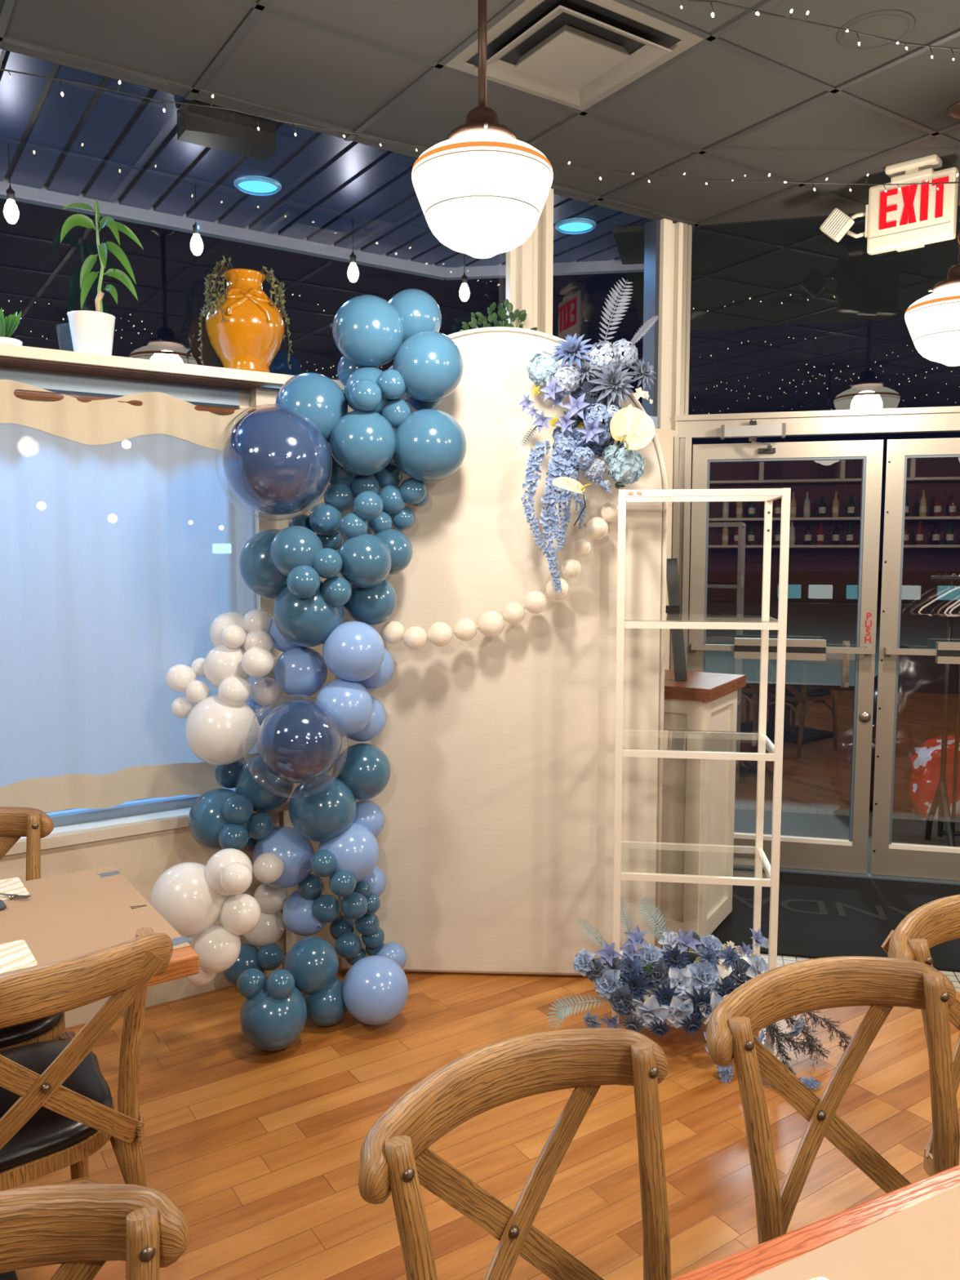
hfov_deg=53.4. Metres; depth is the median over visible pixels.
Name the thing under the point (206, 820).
balloon
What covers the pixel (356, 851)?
balloon
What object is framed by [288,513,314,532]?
balloon
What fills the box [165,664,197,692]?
balloon
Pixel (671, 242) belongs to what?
trim
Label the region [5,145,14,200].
bulb socket
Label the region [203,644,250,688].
balloon
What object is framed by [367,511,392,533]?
balloon
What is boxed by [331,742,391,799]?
balloon
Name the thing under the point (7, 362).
trim
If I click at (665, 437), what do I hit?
wall
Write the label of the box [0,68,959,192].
string
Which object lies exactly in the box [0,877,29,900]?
paper menu
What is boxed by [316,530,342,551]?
balloon
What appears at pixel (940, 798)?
coat rack
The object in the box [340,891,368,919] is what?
balloon
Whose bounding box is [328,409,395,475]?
balloon
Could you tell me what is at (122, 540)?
curtain
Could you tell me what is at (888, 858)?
door
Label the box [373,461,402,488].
balloon
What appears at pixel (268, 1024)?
balloon
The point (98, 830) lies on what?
trim
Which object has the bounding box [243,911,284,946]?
balloon
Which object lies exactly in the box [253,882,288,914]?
balloon
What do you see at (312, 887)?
balloon
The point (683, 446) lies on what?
trim
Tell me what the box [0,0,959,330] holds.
ceiling
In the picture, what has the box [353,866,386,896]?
balloon
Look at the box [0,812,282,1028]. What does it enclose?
wall
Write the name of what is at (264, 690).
balloon
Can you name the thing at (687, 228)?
trim
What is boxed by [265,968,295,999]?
balloon
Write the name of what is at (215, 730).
balloon
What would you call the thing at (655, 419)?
trim
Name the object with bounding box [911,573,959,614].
clothes hanger
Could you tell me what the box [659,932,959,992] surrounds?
floor tiles
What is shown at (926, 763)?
shopping bag
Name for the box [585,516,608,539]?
balloon
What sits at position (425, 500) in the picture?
balloon
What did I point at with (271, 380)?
shelf
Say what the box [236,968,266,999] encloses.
balloon
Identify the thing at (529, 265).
column
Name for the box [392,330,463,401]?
balloon
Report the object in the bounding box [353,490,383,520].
balloon
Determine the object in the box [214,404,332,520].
balloon
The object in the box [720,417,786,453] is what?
door closer
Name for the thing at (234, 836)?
balloon
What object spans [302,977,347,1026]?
balloon
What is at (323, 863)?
balloon
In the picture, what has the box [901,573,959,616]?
clothes hanger
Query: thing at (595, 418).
flower arrangement
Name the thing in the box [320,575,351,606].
balloon
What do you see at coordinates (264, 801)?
balloon
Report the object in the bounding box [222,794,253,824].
balloon
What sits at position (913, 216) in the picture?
exit sign
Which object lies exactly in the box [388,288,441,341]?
balloon
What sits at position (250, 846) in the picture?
balloon
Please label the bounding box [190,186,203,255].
bulb
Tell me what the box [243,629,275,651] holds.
balloon
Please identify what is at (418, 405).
balloon
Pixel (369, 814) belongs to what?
balloon
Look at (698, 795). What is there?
stand
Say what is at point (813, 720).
wall
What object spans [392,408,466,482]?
balloon
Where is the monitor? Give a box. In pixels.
[665,558,687,680]
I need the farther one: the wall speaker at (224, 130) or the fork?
the wall speaker at (224, 130)
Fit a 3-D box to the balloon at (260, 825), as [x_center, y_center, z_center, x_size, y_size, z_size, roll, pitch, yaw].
[-0.766,0.645,3.318,0.095,0.094,0.096,2,6,24]
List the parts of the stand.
trim, trim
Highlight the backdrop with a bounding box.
[335,326,667,976]
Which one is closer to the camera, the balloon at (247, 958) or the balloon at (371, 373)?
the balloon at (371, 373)
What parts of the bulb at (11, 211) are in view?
bulb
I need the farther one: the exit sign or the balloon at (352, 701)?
the exit sign
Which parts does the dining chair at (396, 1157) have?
post, rail, post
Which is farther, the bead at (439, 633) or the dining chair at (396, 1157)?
the bead at (439, 633)
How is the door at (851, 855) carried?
in the wall at (665, 437)
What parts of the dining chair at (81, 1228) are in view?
post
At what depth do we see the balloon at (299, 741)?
3.03 m
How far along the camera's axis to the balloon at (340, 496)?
3.26 m
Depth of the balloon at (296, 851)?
3.31 m
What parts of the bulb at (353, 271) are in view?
bulb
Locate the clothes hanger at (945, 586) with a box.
[908,573,959,616]
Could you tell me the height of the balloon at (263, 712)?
0.102 m
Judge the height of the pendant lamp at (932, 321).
0.900 m
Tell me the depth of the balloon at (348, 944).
3.40 m
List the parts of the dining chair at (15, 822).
rail, seat frame, post, leg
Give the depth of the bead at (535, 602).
3.34 m
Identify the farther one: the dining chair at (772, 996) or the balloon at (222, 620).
the balloon at (222, 620)
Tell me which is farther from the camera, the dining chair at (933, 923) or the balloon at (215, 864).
the balloon at (215, 864)
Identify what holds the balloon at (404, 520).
on the balloon at (399, 544)
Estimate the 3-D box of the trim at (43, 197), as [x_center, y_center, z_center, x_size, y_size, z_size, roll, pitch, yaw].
[-3.261,-1.906,3.332,9.464,0.090,0.813,-3,6,-29]
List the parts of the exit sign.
plate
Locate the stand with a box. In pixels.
[659,669,746,937]
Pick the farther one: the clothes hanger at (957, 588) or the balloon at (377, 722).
the clothes hanger at (957, 588)
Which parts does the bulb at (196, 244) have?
bulb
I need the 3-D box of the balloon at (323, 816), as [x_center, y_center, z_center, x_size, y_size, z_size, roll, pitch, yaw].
[-0.545,0.581,3.303,0.235,0.231,0.232,1,5,15]
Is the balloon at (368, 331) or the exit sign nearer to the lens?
the balloon at (368, 331)
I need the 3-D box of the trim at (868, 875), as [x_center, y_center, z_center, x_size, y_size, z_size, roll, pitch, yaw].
[1.930,1.163,4.684,1.825,0.018,0.060,1,5,13]
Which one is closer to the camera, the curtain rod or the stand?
the curtain rod
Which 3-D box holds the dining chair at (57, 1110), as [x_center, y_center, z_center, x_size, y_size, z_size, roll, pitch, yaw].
[-0.925,0.983,1.898,0.513,0.897,0.621,-4,7,-38]
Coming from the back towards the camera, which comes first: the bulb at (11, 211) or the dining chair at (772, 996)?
the bulb at (11, 211)
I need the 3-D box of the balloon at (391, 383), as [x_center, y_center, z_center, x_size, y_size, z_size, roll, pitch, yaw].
[-0.291,-0.841,3.142,0.098,0.097,0.098,-2,6,-16]
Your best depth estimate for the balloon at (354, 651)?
3.15 m
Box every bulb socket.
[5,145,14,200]
[192,186,199,235]
[349,218,355,262]
[461,271,467,283]
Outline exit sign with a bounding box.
[819,154,958,254]
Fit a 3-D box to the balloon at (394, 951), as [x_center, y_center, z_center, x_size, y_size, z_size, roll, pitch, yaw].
[-0.323,1.162,3.493,0.110,0.109,0.109,2,6,21]
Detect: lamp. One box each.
[411,0,553,258]
[819,208,865,242]
[904,101,959,366]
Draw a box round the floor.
[6,773,959,1279]
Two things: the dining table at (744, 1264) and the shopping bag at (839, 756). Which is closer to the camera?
the dining table at (744, 1264)
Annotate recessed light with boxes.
[233,175,281,195]
[555,217,595,234]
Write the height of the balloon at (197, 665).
0.071 m
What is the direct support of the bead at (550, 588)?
attached to the backdrop
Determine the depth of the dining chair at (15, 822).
2.62 m
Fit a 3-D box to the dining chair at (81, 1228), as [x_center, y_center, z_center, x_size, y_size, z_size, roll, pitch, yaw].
[-0.450,1.084,0.817,0.513,0.897,0.621,-3,6,-30]
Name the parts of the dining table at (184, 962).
plate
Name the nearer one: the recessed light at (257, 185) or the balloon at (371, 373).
the balloon at (371, 373)
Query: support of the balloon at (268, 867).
attached to the balloon at (296, 851)
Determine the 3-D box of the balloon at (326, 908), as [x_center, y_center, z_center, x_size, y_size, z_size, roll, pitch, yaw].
[-0.542,0.946,3.363,0.098,0.097,0.099,2,6,22]
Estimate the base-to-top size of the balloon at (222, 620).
0.148 m
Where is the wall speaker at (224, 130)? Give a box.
[176,100,275,160]
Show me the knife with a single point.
(2, 905)
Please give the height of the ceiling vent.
0.036 m
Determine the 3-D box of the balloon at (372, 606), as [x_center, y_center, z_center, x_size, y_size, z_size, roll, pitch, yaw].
[-0.381,-0.140,3.336,0.180,0.175,0.178,2,6,21]
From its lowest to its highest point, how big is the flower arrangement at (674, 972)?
0.531 m
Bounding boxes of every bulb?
[3,145,18,223]
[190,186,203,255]
[347,218,359,282]
[458,271,469,301]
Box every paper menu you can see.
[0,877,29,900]
[0,939,37,973]
[808,1276,828,1279]
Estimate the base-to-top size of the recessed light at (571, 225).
0.016 m
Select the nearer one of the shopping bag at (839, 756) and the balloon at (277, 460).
the balloon at (277, 460)
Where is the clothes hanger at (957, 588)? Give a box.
[917,574,959,616]
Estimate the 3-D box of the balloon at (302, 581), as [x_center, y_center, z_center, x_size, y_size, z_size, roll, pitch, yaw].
[-0.570,-0.189,3.087,0.109,0.109,0.109,3,6,28]
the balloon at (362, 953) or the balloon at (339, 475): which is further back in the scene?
the balloon at (362, 953)
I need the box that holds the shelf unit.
[611,488,791,1054]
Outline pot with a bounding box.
[0,336,22,346]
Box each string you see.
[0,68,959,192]
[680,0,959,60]
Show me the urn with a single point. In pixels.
(245, 328)
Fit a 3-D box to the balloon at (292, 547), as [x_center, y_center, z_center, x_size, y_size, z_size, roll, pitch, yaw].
[-0.601,-0.288,3.133,0.175,0.173,0.177,-1,5,-15]
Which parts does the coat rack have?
hanging rail, rail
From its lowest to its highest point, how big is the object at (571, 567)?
0.071 m
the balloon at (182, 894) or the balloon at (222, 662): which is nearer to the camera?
the balloon at (182, 894)
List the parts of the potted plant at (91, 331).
pot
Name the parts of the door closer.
arm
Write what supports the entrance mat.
on the floor tiles
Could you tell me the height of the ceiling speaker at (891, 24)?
0.008 m
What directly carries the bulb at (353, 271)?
hanging from the ceiling
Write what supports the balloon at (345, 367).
attached to the balloon at (371, 373)
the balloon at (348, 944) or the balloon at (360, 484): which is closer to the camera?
the balloon at (360, 484)
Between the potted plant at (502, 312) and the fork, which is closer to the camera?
the fork
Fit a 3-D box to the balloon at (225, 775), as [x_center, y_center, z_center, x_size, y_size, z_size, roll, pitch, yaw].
[-0.887,0.475,3.398,0.110,0.108,0.108,5,7,44]
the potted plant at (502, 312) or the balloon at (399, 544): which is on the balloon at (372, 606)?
the balloon at (399, 544)
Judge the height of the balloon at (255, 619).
0.100 m
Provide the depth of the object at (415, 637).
3.33 m
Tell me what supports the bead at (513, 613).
attached to the backdrop
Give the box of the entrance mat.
[712,868,959,972]
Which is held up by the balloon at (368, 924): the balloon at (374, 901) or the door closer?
the balloon at (374, 901)
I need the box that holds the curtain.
[0,379,259,812]
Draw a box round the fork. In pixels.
[0,893,31,898]
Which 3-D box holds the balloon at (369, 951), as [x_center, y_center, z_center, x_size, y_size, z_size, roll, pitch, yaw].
[-0.386,1.130,3.512,0.070,0.069,0.070,2,6,18]
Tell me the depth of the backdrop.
3.51 m
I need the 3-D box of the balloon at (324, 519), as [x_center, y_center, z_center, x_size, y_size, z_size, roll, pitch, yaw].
[-0.533,-0.417,3.299,0.117,0.117,0.120,-1,5,-14]
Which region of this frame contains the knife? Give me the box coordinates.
[0,899,6,909]
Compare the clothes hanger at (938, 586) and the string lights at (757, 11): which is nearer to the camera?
the string lights at (757, 11)
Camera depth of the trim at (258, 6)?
3.23 m
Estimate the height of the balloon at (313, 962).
0.182 m
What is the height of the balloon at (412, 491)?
0.091 m
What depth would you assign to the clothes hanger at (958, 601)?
4.86 m
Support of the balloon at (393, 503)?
on the balloon at (404, 520)
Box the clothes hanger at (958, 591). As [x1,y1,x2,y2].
[929,590,959,616]
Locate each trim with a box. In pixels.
[0,0,959,227]
[0,177,644,279]
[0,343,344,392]
[0,355,265,390]
[0,366,250,826]
[4,797,290,855]
[235,387,307,959]
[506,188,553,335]
[641,218,660,416]
[648,415,657,428]
[657,218,683,435]
[670,435,692,671]
[675,405,959,439]
[680,222,692,415]
[733,864,959,884]
[742,680,854,691]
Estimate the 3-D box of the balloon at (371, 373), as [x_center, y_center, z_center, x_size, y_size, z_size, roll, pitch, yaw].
[-0.373,-0.835,3.211,0.165,0.164,0.163,5,7,41]
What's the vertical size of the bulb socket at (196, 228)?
0.210 m
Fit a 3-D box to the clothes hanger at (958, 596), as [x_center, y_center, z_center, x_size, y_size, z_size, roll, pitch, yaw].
[2.544,-0.230,4.903,0.455,0.221,0.011,-1,5,-14]
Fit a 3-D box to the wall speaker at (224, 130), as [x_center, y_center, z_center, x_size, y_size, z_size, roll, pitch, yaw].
[-0.925,-1.883,3.518,0.340,0.110,0.135,-4,6,-34]
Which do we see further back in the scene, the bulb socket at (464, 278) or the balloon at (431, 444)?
the bulb socket at (464, 278)
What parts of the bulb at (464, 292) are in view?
bulb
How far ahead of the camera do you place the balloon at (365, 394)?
3.07 m
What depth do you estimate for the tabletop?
1.16 m
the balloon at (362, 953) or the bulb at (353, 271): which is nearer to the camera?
the balloon at (362, 953)
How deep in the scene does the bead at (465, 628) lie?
3.34 m
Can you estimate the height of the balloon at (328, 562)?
0.100 m
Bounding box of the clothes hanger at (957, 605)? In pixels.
[948,603,959,617]
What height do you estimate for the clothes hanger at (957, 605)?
0.221 m
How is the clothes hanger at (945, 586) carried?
hanging from the coat rack
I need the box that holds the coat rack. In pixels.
[924,575,959,847]
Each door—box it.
[688,440,883,874]
[870,437,959,880]
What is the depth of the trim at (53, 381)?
3.30 m
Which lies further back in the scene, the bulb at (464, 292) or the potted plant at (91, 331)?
the bulb at (464, 292)
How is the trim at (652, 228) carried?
attached to the wall at (665, 437)
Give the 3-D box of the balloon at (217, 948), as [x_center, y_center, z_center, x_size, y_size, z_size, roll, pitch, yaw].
[-0.805,0.945,2.927,0.142,0.141,0.144,-2,6,-18]
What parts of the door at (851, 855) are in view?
pull handle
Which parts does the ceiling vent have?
plate, blade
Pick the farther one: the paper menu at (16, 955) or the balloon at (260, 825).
the balloon at (260, 825)
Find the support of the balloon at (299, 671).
attached to the balloon at (352, 701)
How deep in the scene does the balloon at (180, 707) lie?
3.27 m
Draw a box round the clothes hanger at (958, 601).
[943,599,959,617]
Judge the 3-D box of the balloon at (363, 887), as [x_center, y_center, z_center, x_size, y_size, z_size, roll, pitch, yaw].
[-0.415,0.884,3.379,0.061,0.060,0.060,3,6,29]
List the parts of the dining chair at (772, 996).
post, rail, post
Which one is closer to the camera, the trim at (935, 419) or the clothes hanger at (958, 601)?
the trim at (935, 419)
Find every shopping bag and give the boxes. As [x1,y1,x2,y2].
[826,724,916,812]
[909,733,959,819]
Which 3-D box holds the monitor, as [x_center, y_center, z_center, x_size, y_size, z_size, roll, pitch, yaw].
[0.733,-0.085,3.952,0.236,0.507,0.115,0,5,0]
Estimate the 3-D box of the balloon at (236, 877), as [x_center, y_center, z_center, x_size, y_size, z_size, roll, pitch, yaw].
[-0.725,0.709,2.844,0.094,0.093,0.094,5,7,44]
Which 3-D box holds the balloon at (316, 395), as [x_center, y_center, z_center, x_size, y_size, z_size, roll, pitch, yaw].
[-0.566,-0.773,3.212,0.243,0.243,0.244,3,6,27]
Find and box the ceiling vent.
[444,0,704,111]
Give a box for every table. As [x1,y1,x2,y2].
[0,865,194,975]
[0,946,199,1279]
[671,1164,959,1279]
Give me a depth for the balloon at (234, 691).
3.19 m
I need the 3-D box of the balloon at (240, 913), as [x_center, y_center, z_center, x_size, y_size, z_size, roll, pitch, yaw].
[-0.738,0.844,2.941,0.123,0.124,0.124,-2,6,-17]
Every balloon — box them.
[149,862,226,937]
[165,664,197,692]
[170,696,194,718]
[184,680,211,703]
[184,694,260,764]
[186,966,217,986]
[188,788,253,850]
[191,657,205,678]
[193,924,240,973]
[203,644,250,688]
[204,848,252,895]
[208,611,247,648]
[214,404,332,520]
[214,760,243,788]
[217,675,251,706]
[217,822,250,849]
[219,893,261,934]
[220,624,247,648]
[220,862,252,894]
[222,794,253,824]
[222,943,265,986]
[235,755,293,813]
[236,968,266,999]
[239,528,286,599]
[240,986,306,1051]
[241,646,275,677]
[242,608,272,633]
[242,694,348,799]
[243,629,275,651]
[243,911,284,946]
[244,835,258,852]
[246,698,272,725]
[247,812,275,839]
[250,676,281,706]
[252,826,315,888]
[252,852,284,883]
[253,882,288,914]
[256,942,284,970]
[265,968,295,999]
[267,616,301,652]
[269,525,323,577]
[273,580,343,646]
[274,646,327,697]
[275,372,348,443]
[282,889,326,936]
[283,936,338,994]
[286,565,320,598]
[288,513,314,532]
[288,774,356,842]
[297,873,324,900]
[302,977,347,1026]
[308,502,342,536]
[310,849,337,876]
[311,893,340,922]
[312,547,342,578]
[315,678,373,736]
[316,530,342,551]
[317,822,379,882]
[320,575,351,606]
[322,621,385,681]
[323,483,355,511]
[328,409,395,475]
[328,453,359,486]
[328,870,355,896]
[329,294,404,367]
[329,915,355,940]
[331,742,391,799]
[333,931,361,958]
[335,355,378,385]
[337,533,391,587]
[339,511,368,538]
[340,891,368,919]
[342,955,408,1025]
[343,366,389,413]
[343,578,396,625]
[345,946,366,965]
[346,695,386,741]
[349,378,382,411]
[350,475,379,497]
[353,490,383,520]
[353,800,384,836]
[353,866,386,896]
[354,880,371,897]
[354,913,379,935]
[358,648,394,688]
[360,926,384,948]
[364,942,384,955]
[365,893,380,914]
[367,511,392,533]
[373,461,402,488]
[373,528,413,574]
[376,368,405,399]
[376,942,406,968]
[377,484,407,514]
[380,398,411,428]
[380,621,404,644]
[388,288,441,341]
[388,506,415,530]
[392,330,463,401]
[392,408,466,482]
[398,477,426,503]
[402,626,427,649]
[405,394,442,410]
[412,491,429,506]
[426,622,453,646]
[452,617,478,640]
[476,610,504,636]
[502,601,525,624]
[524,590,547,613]
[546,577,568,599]
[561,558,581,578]
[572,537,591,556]
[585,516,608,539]
[600,501,617,521]
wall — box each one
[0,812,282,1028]
[279,404,677,962]
[735,688,853,777]
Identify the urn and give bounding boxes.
[197,255,293,373]
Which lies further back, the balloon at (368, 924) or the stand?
the stand
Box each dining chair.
[0,806,75,1179]
[0,926,173,1191]
[0,1182,191,1279]
[358,1027,671,1279]
[703,955,958,1244]
[880,894,959,1176]
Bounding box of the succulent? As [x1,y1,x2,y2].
[0,307,22,346]
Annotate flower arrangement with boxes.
[518,277,658,593]
[546,897,852,1089]
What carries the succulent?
on the shelf at (271, 380)
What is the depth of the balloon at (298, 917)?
3.36 m
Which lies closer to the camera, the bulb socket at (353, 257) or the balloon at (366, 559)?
the balloon at (366, 559)
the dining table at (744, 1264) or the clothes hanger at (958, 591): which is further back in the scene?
the clothes hanger at (958, 591)
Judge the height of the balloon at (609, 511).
0.070 m
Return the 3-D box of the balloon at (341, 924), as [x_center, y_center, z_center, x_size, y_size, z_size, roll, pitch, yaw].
[-0.502,1.055,3.491,0.094,0.094,0.095,1,5,10]
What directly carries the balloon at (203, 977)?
attached to the balloon at (217, 948)
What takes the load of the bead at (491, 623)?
attached to the backdrop
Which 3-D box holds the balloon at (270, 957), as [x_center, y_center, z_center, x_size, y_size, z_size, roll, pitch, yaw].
[-0.759,1.145,3.452,0.097,0.097,0.097,-5,7,-43]
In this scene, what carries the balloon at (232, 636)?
on the balloon at (222, 662)
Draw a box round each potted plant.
[60,198,143,355]
[459,299,537,331]
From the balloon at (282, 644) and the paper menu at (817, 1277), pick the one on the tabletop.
the paper menu at (817, 1277)
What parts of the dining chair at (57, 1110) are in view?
seat frame, leg, rail, post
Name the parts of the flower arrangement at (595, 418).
flower stem, flower stem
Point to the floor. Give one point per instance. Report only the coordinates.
(259, 1150)
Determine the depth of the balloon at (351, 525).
3.16 m
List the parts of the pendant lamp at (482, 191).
rod, glass globe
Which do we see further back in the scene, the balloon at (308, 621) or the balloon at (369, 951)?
the balloon at (369, 951)
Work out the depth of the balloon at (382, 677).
3.32 m
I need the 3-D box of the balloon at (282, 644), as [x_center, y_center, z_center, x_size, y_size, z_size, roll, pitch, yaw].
[-0.666,-0.031,3.342,0.154,0.152,0.152,-2,6,-17]
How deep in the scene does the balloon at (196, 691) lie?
3.24 m
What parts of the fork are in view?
handle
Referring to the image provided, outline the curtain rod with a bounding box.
[13,389,255,414]
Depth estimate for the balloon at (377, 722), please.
3.33 m
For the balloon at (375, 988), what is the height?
0.221 m
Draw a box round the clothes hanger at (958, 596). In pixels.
[936,594,959,617]
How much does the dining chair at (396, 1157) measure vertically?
0.897 m
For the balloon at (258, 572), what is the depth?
3.17 m
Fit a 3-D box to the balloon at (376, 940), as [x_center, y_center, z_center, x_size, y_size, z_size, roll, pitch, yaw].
[-0.388,1.081,3.477,0.081,0.081,0.081,2,6,23]
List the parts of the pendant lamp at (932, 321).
glass globe, cord, chain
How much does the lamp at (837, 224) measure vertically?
0.139 m
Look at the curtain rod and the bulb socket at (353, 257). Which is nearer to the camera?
the curtain rod
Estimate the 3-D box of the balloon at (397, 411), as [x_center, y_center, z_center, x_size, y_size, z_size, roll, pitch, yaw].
[-0.282,-0.763,3.210,0.100,0.101,0.101,-5,7,-44]
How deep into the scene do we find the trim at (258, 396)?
3.54 m
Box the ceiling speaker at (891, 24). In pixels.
[835,8,915,49]
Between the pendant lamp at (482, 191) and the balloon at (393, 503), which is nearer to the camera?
the pendant lamp at (482, 191)
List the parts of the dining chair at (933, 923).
rail, post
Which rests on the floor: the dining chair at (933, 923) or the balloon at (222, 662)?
the dining chair at (933, 923)

